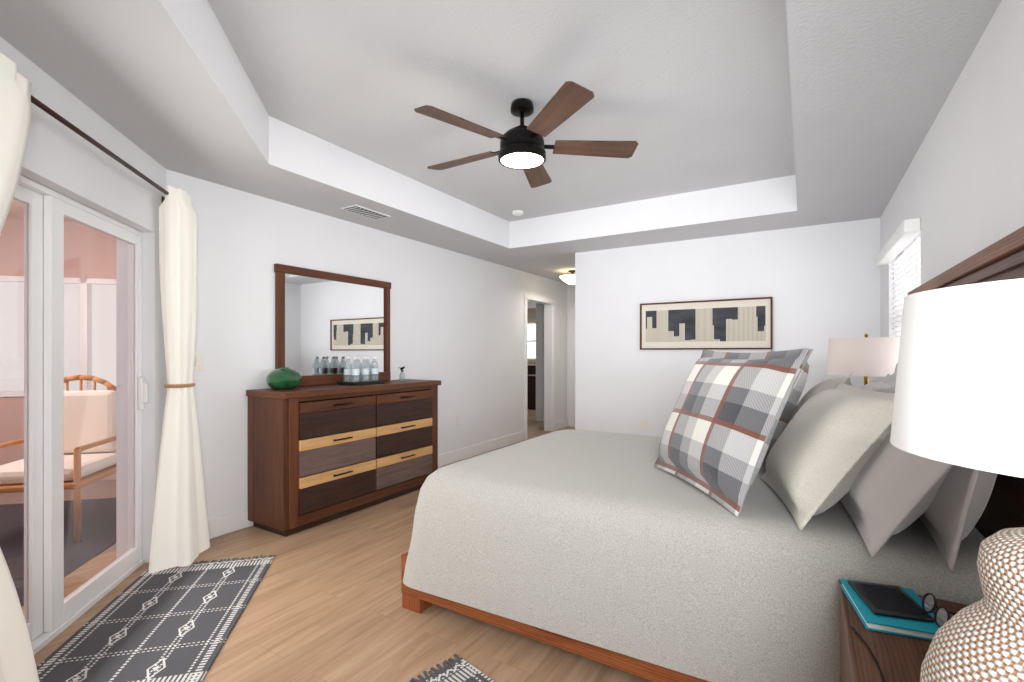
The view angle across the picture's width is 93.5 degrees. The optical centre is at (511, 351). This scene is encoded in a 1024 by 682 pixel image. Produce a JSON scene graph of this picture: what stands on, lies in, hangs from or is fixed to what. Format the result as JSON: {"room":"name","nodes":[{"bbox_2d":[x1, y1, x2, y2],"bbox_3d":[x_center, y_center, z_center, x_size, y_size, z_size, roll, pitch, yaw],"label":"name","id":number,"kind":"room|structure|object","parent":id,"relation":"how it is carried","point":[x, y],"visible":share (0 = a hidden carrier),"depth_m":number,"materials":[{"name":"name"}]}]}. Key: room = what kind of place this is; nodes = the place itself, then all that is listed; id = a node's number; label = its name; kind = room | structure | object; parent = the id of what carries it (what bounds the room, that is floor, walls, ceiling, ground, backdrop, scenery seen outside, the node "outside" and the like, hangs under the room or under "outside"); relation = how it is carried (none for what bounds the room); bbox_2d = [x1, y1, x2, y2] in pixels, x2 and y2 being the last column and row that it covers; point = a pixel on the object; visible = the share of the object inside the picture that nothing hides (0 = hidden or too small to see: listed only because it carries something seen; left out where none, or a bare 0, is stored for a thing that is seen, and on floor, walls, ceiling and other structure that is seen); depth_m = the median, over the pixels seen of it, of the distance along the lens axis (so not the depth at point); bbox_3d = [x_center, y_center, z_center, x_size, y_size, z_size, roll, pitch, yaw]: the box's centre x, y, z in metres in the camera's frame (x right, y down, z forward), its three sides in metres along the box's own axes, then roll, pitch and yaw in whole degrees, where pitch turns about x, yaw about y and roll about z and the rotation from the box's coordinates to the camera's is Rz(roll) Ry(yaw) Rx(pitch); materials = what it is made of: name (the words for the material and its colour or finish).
{"room":"bedroom","nodes":[
{"label":"bedroom","id":0,"kind":"room"},
{"bbox_2d":[0,37,165,562],"bbox_3d":[-1.987,-0.145,1.757,0.200,2.840,3.059,0,0,-14],"label":"wall","id":1,"kind":"structure","parent":0,"point":[62,159],"depth_m":2.71,"materials":[{"name":"paint"}]},
{"bbox_2d":[0,175,147,654],"bbox_3d":[-2.061,0.277,2.150,0.113,1.997,1.554,0,0,-14],"label":"sliding door","id":2,"kind":"structure","parent":1,"relation":"attached to","point":[51,612],"depth_m":2.16,"materials":[{"name":"white plastic"}]},
{"bbox_2d":[0,53,209,681],"bbox_3d":[-1.861,0.139,2.120,0.289,2.248,2.235,0,0,-14],"label":"curtains","id":3,"kind":"object","parent":1,"relation":"attached to","point":[180,533],"visible":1,"depth_m":2.86,"materials":[{"name":"white fabric"}]},
{"bbox_2d":[0,427,653,681],"bbox_3d":[-1.912,1.313,3.395,8.509,0.084,11.886,0,0,31],"label":"floor","id":4,"kind":"structure","parent":0,"point":[324,603],"depth_m":2.35,"materials":[{"name":"brown wood"}]},
{"bbox_2d":[0,375,115,542],"bbox_3d":[-3.275,0.725,3.450,0.700,1.100,0.640,0,0,-14],"label":"chair","id":5,"kind":"object","parent":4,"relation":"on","point":[70,451],"depth_m":3.20,"materials":[{"name":"fabric"}]},
{"bbox_2d":[0,199,115,480],"bbox_3d":[-3.950,-0.075,1.515,3.710,2.700,7.000,0,0,-14],"label":"wall","id":6,"kind":"structure","parent":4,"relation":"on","point":[70,294],"depth_m":4.76,"materials":[{"name":"pink"}]},
{"bbox_2d":[37,555,275,681],"bbox_3d":[-1.660,1.270,2.320,0.683,0.008,1.304,0,0,-14],"label":"area rug","id":7,"kind":"object","parent":4,"relation":"on","point":[175,624],"visible":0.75,"depth_m":2.21,"materials":[{"name":"grey fabric"}]},
{"bbox_2d":[246,379,440,536],"bbox_3d":[-1.297,0.775,4.077,0.484,1.000,1.650,0,0,31],"label":"dresser","id":8,"kind":"object","parent":4,"relation":"on","point":[319,455],"visible":0.92,"depth_m":3.63,"materials":[{"name":"brown wood"}]},
{"bbox_2d":[266,367,301,389],"bbox_3d":[-1.684,0.194,3.563,0.240,0.160,0.240,0,0,31],"label":"vase","id":9,"kind":"object","parent":8,"relation":"on","point":[282,378],"visible":1,"depth_m":3.48,"materials":[{"name":"green glass"}]},
{"bbox_2d":[337,357,383,385],"bbox_3d":[-1.291,0.158,4.132,0.200,0.232,0.340,0,0,31],"label":"tray","id":10,"kind":"object","parent":8,"relation":"on","point":[364,371],"visible":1,"depth_m":4.08,"materials":[{"name":"grey"}]},
{"bbox_2d":[399,367,404,380],"bbox_3d":[-1.043,0.205,4.559,0.050,0.137,0.061,0,0,31],"label":"bottle","id":11,"kind":"object","parent":8,"relation":"on","point":[401,369],"visible":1,"depth_m":4.56,"materials":[{"name":"clear glass"}]},
{"bbox_2d":[409,654,494,681],"bbox_3d":[0.008,1.270,1.341,0.620,0.008,1.326,0,0,-45],"label":"rug","id":12,"kind":"object","parent":4,"relation":"on","point":[461,669],"visible":1,"depth_m":1.90,"materials":[{"name":"grey fabric"}]},
{"bbox_2d":[401,226,1023,681],"bbox_3d":[0.836,0.472,2.495,2.276,1.605,1.809,0,0,31],"label":"bed","id":13,"kind":"object","parent":4,"relation":"on","point":[741,516],"visible":0.75,"depth_m":1.74,"materials":[{"name":"grey fabric"}]},
{"bbox_2d":[402,429,1023,681],"bbox_3d":[0.832,0.843,2.515,2.220,0.535,1.780,0,0,31],"label":"blanket","id":14,"kind":"object","parent":13,"relation":"on","point":[580,535],"depth_m":1.77,"materials":[{"name":"beige fabric"}]},
{"bbox_2d":[773,372,854,470],"bbox_3d":[1.583,0.342,2.507,0.359,0.461,0.687,0,0,31],"label":"pillow","id":15,"kind":"object","parent":13,"relation":"on","point":[791,407],"depth_m":2.31,"materials":[{"name":"fabric"}]},
{"bbox_2d":[759,381,918,530],"bbox_3d":[1.171,0.350,1.813,0.465,0.446,0.716,0,0,31],"label":"pillow","id":16,"kind":"object","parent":13,"relation":"on","point":[823,471],"depth_m":1.62,"materials":[{"name":"fabric"}]},
{"bbox_2d":[838,579,968,681],"bbox_3d":[0.909,0.974,0.905,0.489,0.598,0.980,0,0,31],"label":"nightstand","id":17,"kind":"object","parent":4,"relation":"on","point":[899,658],"visible":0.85,"depth_m":1.10,"materials":[{"name":"brown wood"}]},
{"bbox_2d":[851,627,885,681],"bbox_3d":[0.745,0.671,0.997,0.044,0.004,0.392,0,0,31],"label":"cable","id":18,"kind":"object","parent":17,"relation":"on","point":[875,659],"visible":1,"depth_m":1.06,"materials":[{"name":"black plastic"}]},
{"bbox_2d":[840,578,955,640],"bbox_3d":[1.023,0.636,1.225,0.263,0.076,0.259,0,0,21],"label":"notebook","id":19,"kind":"object","parent":17,"relation":"on","point":[897,610],"visible":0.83,"depth_m":1.20,"materials":[{"name":"teal paper"}]},
{"bbox_2d":[890,278,1023,681],"bbox_3d":[0.781,0.279,0.649,0.428,0.791,0.428,0,0,31],"label":"table lamp","id":20,"kind":"object","parent":17,"relation":"on","point":[959,395],"visible":1,"depth_m":0.64,"materials":[{"name":"ceramic"},{"name":"fabric"}]},
{"bbox_3d":[2.296,0.974,3.186,0.489,0.598,0.980,0,0,31],"label":"nightstand","id":21,"kind":"object","parent":4,"relation":"on","visible":0},
{"bbox_2d":[826,334,899,384],"bbox_3d":[2.235,0.279,3.041,0.428,0.791,0.428,0,0,31],"label":"table lamp","id":22,"kind":"object","parent":21,"relation":"on","point":[866,356],"visible":0.38,"depth_m":2.89,"materials":[{"name":"white fabric"}]},
{"bbox_2d":[166,169,566,518],"bbox_3d":[-0.664,-0.145,5.741,0.140,2.840,6.260,0,0,31],"label":"wall","id":23,"kind":"structure","parent":0,"point":[456,324],"depth_m":4.35,"materials":[{"name":"paint"}]},
{"bbox_2d":[194,353,203,370],"bbox_3d":[-2.103,0.065,3.228,0.012,0.118,0.075,0,0,31],"label":"switch plate","id":24,"kind":"object","parent":23,"relation":"attached to","point":[198,361],"visible":0.85,"depth_m":3.23,"materials":[{"name":"white plastic"}]},
{"bbox_2d":[274,263,390,385],"bbox_3d":[-1.498,-0.201,4.187,0.038,0.948,1.190,0,0,31],"label":"mirror","id":25,"kind":"object","parent":23,"relation":"attached to","point":[327,324],"visible":0.77,"depth_m":4.08,"materials":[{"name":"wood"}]},
{"bbox_2d":[208,419,567,538],"bbox_3d":[0.609,1.208,3.814,4.037,0.135,7.950,0,0,31],"label":"baseboard","id":26,"kind":"structure","parent":23,"relation":"attached to","point":[227,523],"depth_m":5.48,"materials":[{"name":"white"}]},
{"bbox_2d":[457,415,460,425],"bbox_3d":[-0.623,0.805,5.669,0.006,0.118,0.075,0,0,31],"label":"electrical outlet plate","id":27,"kind":"object","parent":23,"relation":"attached to","point":[458,417],"depth_m":5.66,"materials":[{"name":"white plastic"}]},
{"bbox_2d":[524,293,554,439],"bbox_3d":[0.376,0.213,7.437,0.166,2.124,0.990,0,0,31],"label":"door frame","id":28,"kind":"structure","parent":23,"relation":"attached to","point":[549,363],"depth_m":7.77,"materials":[{"name":"white wood"}]},
{"bbox_2d":[0,0,1001,283],"bbox_3d":[0.609,-1.375,3.814,4.317,0.420,8.230,0,0,31],"label":"ceiling","id":29,"kind":"structure","parent":0,"point":[738,116],"depth_m":2.59,"materials":[{"name":"paint"}]},
{"bbox_2d":[341,205,390,219],"bbox_3d":[-1.211,-1.156,4.013,0.180,0.019,0.380,0,0,31],"label":"ceiling vent","id":30,"kind":"object","parent":29,"relation":"in","point":[366,212],"visible":0.98,"depth_m":3.98,"materials":[{"name":"white metal"}]},
{"bbox_2d":[512,210,523,215],"bbox_3d":[0.062,-1.448,5.030,0.124,0.035,0.124,0,0,31],"label":"smoke detector","id":31,"kind":"object","parent":29,"relation":"attached to","point":[517,212],"visible":1,"depth_m":4.99,"materials":[{"name":"white plastic"}]},
{"bbox_2d":[414,81,637,187],"bbox_3d":[0.018,-1.288,2.856,1.264,0.354,1.329,0,0,31],"label":"ceiling fan","id":32,"kind":"object","parent":29,"relation":"hanging from","point":[522,146],"visible":1,"depth_m":2.74,"materials":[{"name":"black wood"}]},
{"bbox_2d":[560,270,574,284],"bbox_3d":[0.868,-1.065,6.904,0.380,0.200,0.380,0,0,31],"label":"light","id":33,"kind":"object","parent":29,"relation":"attached to","point":[569,279],"visible":0.73,"depth_m":6.81,"materials":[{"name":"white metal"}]},
{"bbox_2d":[567,284,574,426],"bbox_3d":[1.485,-0.145,8.015,1.450,2.840,0.140,0,0,31],"label":"wall","id":34,"kind":"structure","parent":0,"point":[570,293],"depth_m":8.25,"materials":[{"name":"paint"}]},
{"bbox_2d":[569,303,574,426],"bbox_3d":[1.377,0.222,7.944,0.972,2.106,0.100,0,0,31],"label":"door frame","id":35,"kind":"structure","parent":34,"relation":"attached to","point":[571,364],"depth_m":8.19,"materials":[{"name":"white wood"}]},
{"bbox_2d":[575,218,879,436],"bbox_3d":[2.064,-0.145,4.948,3.007,2.840,0.140,0,0,31],"label":"wall","id":36,"kind":"structure","parent":0,"point":[820,284],"depth_m":4.90,"materials":[{"name":"paint"}]},
{"bbox_2d":[640,419,646,430],"bbox_3d":[1.434,0.795,5.246,0.075,0.118,0.006,0,0,31],"label":"electrical outlet plate","id":37,"kind":"object","parent":36,"relation":"attached to","point":[643,424],"depth_m":5.24,"materials":[{"name":"white plastic"}]},
{"bbox_2d":[640,297,772,349],"bbox_3d":[1.939,-0.275,4.922,1.270,0.500,0.030,0,0,31],"label":"framed art","id":38,"kind":"object","parent":36,"relation":"attached to","point":[739,323],"visible":0.98,"depth_m":4.89,"materials":[{"name":"beige paper"}]},
{"bbox_2d":[880,0,1023,380],"bbox_3d":[1.790,-0.145,1.738,0.140,2.840,5.910,0,0,31],"label":"wall","id":39,"kind":"structure","parent":0,"point":[959,191],"depth_m":1.89,"materials":[{"name":"paint"}]},
{"label":"outside","id":40,"kind":"structure","parent":0,"visible":0},
{"bbox_2d":[527,302,543,431],"bbox_3d":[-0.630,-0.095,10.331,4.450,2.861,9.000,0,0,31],"label":"doorway","id":41,"kind":"structure","parent":40,"point":[535,366],"depth_m":8.93,"materials":[{"name":"paint"}]},
{"bbox_3d":[2.665,-0.200,3.202,0.137,1.104,1.194,0,0,31],"label":"window","id":42,"kind":"structure","parent":0,"visible":0},
{"bbox_2d":[877,218,920,336],"bbox_3d":[2.610,-0.214,3.235,0.136,1.081,1.230,0,0,31],"label":"window blinds","id":43,"kind":"object","parent":42,"relation":"attached to","point":[906,268],"visible":0.48,"depth_m":3.20,"materials":[{"name":"white plastic"}]}
]}

